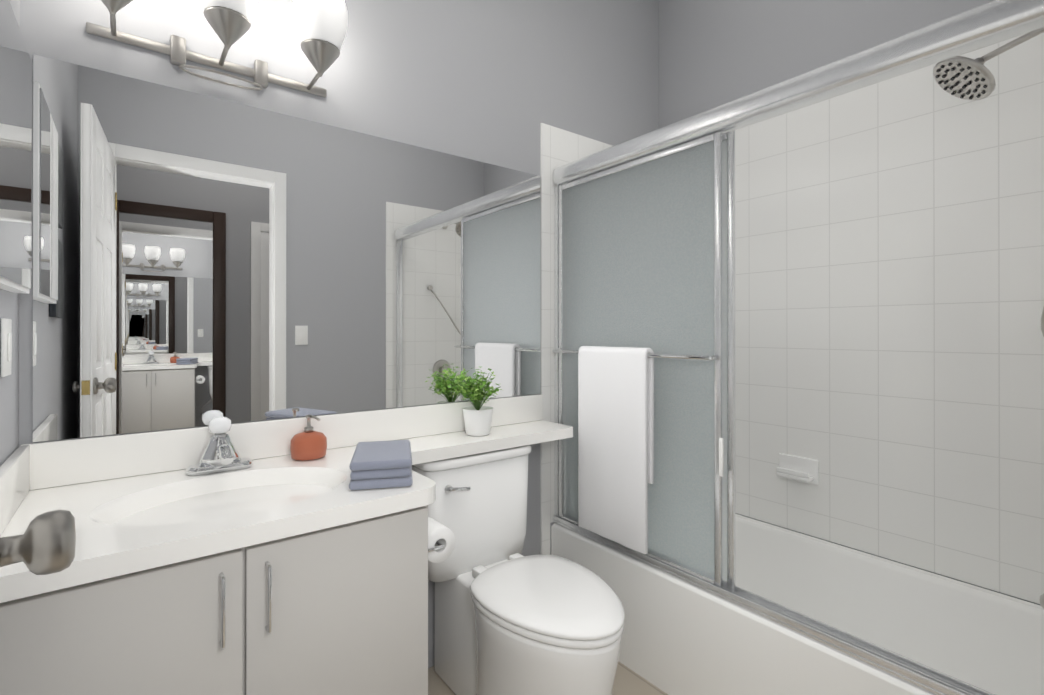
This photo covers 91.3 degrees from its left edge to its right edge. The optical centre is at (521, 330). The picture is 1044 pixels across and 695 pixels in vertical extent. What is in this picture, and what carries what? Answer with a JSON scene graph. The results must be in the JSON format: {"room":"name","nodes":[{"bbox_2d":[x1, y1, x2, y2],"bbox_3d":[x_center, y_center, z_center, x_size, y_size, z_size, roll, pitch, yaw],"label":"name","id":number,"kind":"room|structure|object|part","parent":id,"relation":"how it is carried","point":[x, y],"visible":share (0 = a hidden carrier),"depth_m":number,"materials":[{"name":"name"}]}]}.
{"room":"bathroom","nodes":[
{"label":"bathroom","id":0,"kind":"room"},
{"bbox_2d":[0,0,19,465],"bbox_3d":[-0.723,-0.316,0.515,0.100,3.100,1.690,0,0,-37],"label":"wall","id":1,"kind":"structure","parent":0,"point":[9,401],"depth_m":1.14,"materials":[{"name":"grey paint"}]},
{"bbox_2d":[1,318,11,376],"bbox_3d":[-1.079,0.035,1.070,0.010,0.120,0.075,0,0,-37],"label":"light switch","id":2,"kind":"object","parent":1,"relation":"attached to","point":[6,344],"visible":0.98,"depth_m":1.05,"materials":[{"name":"white plastic"}]},
{"bbox_2d":[0,0,31,293],"bbox_3d":[-1.018,-0.355,1.007,0.029,0.540,0.400,0,0,-37],"label":"medicine cabinet","id":3,"kind":"object","parent":1,"relation":"attached to","point":[15,150],"visible":1,"depth_m":1.00,"materials":[{"name":"white"}]},
{"bbox_2d":[0,394,542,535],"bbox_3d":[-0.388,0.326,1.481,1.603,0.110,0.557,0,0,-38],"label":"backsplash","id":4,"kind":"structure","parent":1,"relation":"attached to","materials":[{"name":"white stone"}]},
{"bbox_2d":[19,0,658,667],"bbox_3d":[-0.266,-0.313,1.990,2.620,3.100,0.106,0,0,-37],"label":"wall","id":5,"kind":"structure","parent":0,"point":[200,260],"depth_m":1.59,"materials":[{"name":"grey paint"}]},
{"bbox_2d":[86,0,346,96],"bbox_3d":[-0.804,-0.845,1.386,0.630,0.278,0.209,0,0,-37],"label":"sconce","id":6,"kind":"object","parent":5,"relation":"attached to","point":[321,26],"visible":1,"depth_m":1.44,"materials":[{"name":"silver metal"}]},
{"bbox_2d":[428,661,667,694],"bbox_3d":[0.280,1.261,1.275,2.620,0.050,1.900,0,0,-37],"label":"floor","id":7,"kind":"structure","parent":0,"point":[627,681],"depth_m":1.78,"materials":[{"name":"beige tile"}]},
{"bbox_2d":[0,394,572,694],"bbox_3d":[-0.379,0.737,1.468,1.603,0.999,0.587,0,0,-37],"label":"bathroom vanity","id":8,"kind":"object","parent":7,"relation":"on","point":[220,556],"visible":0.94,"depth_m":1.10,"materials":[{"name":"grey"}]},
{"bbox_2d":[0,420,572,602],"bbox_3d":[-0.382,0.448,1.473,1.603,0.134,0.577,0,0,-38],"label":"countertop","id":9,"kind":"structure","parent":8,"relation":"on","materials":[{"name":"white stone"}]},
{"bbox_2d":[186,417,251,475],"bbox_3d":[-0.792,0.308,1.351,0.156,0.144,0.168,0,0,-38],"label":"faucet","id":10,"kind":"object","parent":9,"relation":"on","point":[220,457],"depth_m":1.37,"materials":[{"name":"silver metal"}]},
{"bbox_2d":[290,415,326,460],"bbox_3d":[-0.639,0.317,1.530,0.102,0.127,0.102,0,0,-37],"label":"soap dispenser","id":11,"kind":"object","parent":9,"relation":"on","point":[309,443],"visible":1,"depth_m":1.50,"materials":[{"name":"brown ceramic"}]},
{"bbox_2d":[349,440,412,489],"bbox_3d":[-0.365,0.346,1.337,0.148,0.067,0.244,0,0,-14],"label":"towel","id":12,"kind":"object","parent":9,"relation":"on","point":[379,464],"visible":1,"depth_m":1.23,"materials":[{"name":"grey fabric"}]},
{"bbox_2d":[447,367,501,435],"bbox_3d":[-0.163,0.257,1.873,0.218,0.247,0.203,0,0,-37],"label":"plant","id":13,"kind":"object","parent":9,"relation":"on","point":[477,415],"visible":1,"depth_m":1.84,"materials":[{"name":"green plant"}]},
{"bbox_3d":[-0.162,0.334,1.877,0.114,0.095,0.114,0,0,-38],"label":"pot","id":14,"kind":"part","parent":13,"relation":"part of","materials":[{"name":"white ceramic"}]},
{"bbox_2d":[411,445,624,694],"bbox_3d":[-0.035,0.833,1.599,0.517,0.808,0.801,0,0,-37],"label":"toilet","id":15,"kind":"object","parent":7,"relation":"on","point":[509,619],"visible":0.75,"depth_m":1.57,"materials":[{"name":"white ceramic"}]},
{"bbox_3d":[-0.213,0.523,1.692,0.089,0.029,0.019,0,0,-38],"label":"lever","id":16,"kind":"part","parent":15,"relation":"part of","materials":[{"name":"silver metal"}]},
{"bbox_3d":[-0.185,0.647,1.849,0.432,0.371,0.196,0,0,-38],"label":"tank","id":17,"kind":"part","parent":15,"relation":"part of","materials":[{"name":"white ceramic"}]},
{"bbox_3d":[-0.185,0.445,1.850,0.452,0.030,0.210,0,0,-38],"label":"tank lid","id":18,"kind":"part","parent":15,"relation":"part of","materials":[{"name":"white ceramic"}]},
{"bbox_3d":[0.073,0.779,1.513,0.384,0.052,0.532,0,0,-38],"label":"seat","id":19,"kind":"part","parent":15,"relation":"part of","materials":[{"name":"white plastic"}]},
{"bbox_2d":[551,514,1043,694],"bbox_3d":[0.931,1.037,1.781,0.750,0.400,1.670,0,0,-37],"label":"tub","id":20,"kind":"object","parent":7,"relation":"on","point":[680,637],"visible":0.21,"depth_m":1.71,"materials":[{"name":"white ceramic"}]},
{"bbox_2d":[552,0,1043,694],"bbox_3d":[0.647,0.064,1.565,0.122,1.543,1.671,0,0,-37],"label":"shower door","id":21,"kind":"structure","parent":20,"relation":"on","point":[644,330],"depth_m":1.75,"materials":[{"name":"glass"}]},
{"bbox_2d":[578,346,653,553],"bbox_3d":[0.343,0.418,1.905,0.055,0.714,0.330,0,0,-38],"label":"towel","id":22,"kind":"object","parent":21,"relation":"hanging from","point":[616,383],"depth_m":1.86,"materials":[{"name":"white fabric"}]},
{"bbox_3d":[0.396,0.096,1.911,0.004,1.401,0.720,0,0,-38],"label":"glass","id":23,"kind":"part","parent":21,"relation":"part of","materials":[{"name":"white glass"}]},
{"bbox_3d":[0.396,0.096,1.911,0.014,1.445,0.764,0,0,-38],"label":"panel frame","id":24,"kind":"part","parent":21,"relation":"part of","materials":[{"name":"silver metal"}]},
{"bbox_3d":[0.628,0.397,1.599,0.022,0.120,0.012,0,0,-38],"label":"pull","id":25,"kind":"part","parent":21,"relation":"part of","materials":[{"name":"white"}]},
{"bbox_3d":[0.431,0.096,1.904,0.004,1.401,0.726,0,0,-38],"label":"glass","id":26,"kind":"part","parent":21,"relation":"part of","materials":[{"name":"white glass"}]},
{"bbox_3d":[0.431,0.096,1.904,0.014,1.445,0.770,0,0,-38],"label":"panel frame","id":27,"kind":"part","parent":21,"relation":"part of","materials":[{"name":"silver metal"}]},
{"bbox_2d":[541,123,612,554],"bbox_3d":[0.400,0.173,2.436,0.802,2.130,0.008,0,0,-37],"label":"wall tile","id":28,"kind":"structure","parent":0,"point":[560,147],"depth_m":2.21,"materials":[{"name":"white tile"}]},
{"bbox_2d":[659,0,1040,605],"bbox_3d":[1.310,-0.313,2.005,0.100,3.100,1.800,0,0,-37],"label":"wall","id":29,"kind":"structure","parent":0,"point":[714,53],"depth_m":2.26,"materials":[{"name":"grey paint"}]},
{"bbox_2d":[733,31,1043,603],"bbox_3d":[1.234,-0.073,2.016,0.008,1.819,1.690,0,0,-37],"label":"wall tile","id":30,"kind":"structure","parent":29,"relation":"attached to","point":[889,300],"depth_m":1.83,"materials":[{"name":"white tile"}]},
{"bbox_2d":[776,453,818,484],"bbox_3d":[1.125,0.573,2.098,0.062,0.100,0.155,0,0,-37],"label":"soap dish","id":31,"kind":"object","parent":30,"relation":"attached to","point":[801,469],"visible":1,"depth_m":2.09,"materials":[{"name":"white ceramic"}]},
{"bbox_3d":[1.184,-0.315,0.844,1.513,3.100,0.110,0,0,-37],"label":"wall","id":32,"kind":"structure","parent":0,"visible":0},
{"bbox_3d":[1.424,0.170,1.101,0.802,2.130,0.008,0,0,-37],"label":"wall tile","id":33,"kind":"structure","parent":32,"relation":"attached to","visible":0},
{"bbox_2d":[933,27,1043,336],"bbox_3d":[1.340,-0.389,1.316,0.303,0.860,0.433,0,0,-37],"label":"shower head","id":34,"kind":"object","parent":33,"relation":"attached to","point":[962,77],"visible":0.98,"depth_m":1.39},
{"bbox_2d":[1040,593,1043,608],"bbox_3d":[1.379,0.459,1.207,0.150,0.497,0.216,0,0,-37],"label":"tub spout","id":35,"kind":"object","parent":33,"relation":"attached to","point":[1042,600],"visible":1,"depth_m":1.28,"materials":[{"name":"silver metal"}]},
{"bbox_3d":[0.279,-1.385,0.152,0.769,0.963,0.110,0,0,-37],"label":"wall","id":36,"kind":"structure","parent":0,"visible":0},
{"bbox_3d":[-0.332,0.168,0.253,0.091,2.108,0.740,0,0,-37],"label":"door leaf","id":37,"kind":"structure","parent":36,"relation":"in","visible":0},
{"bbox_2d":[0,510,75,574],"bbox_3d":[-0.524,0.219,0.496,0.136,0.068,0.069,0,0,-37],"label":"door knob","id":38,"kind":"object","parent":37,"relation":"attached to","point":[44,544],"depth_m":0.51,"materials":[{"name":"grey metal"}]}
]}

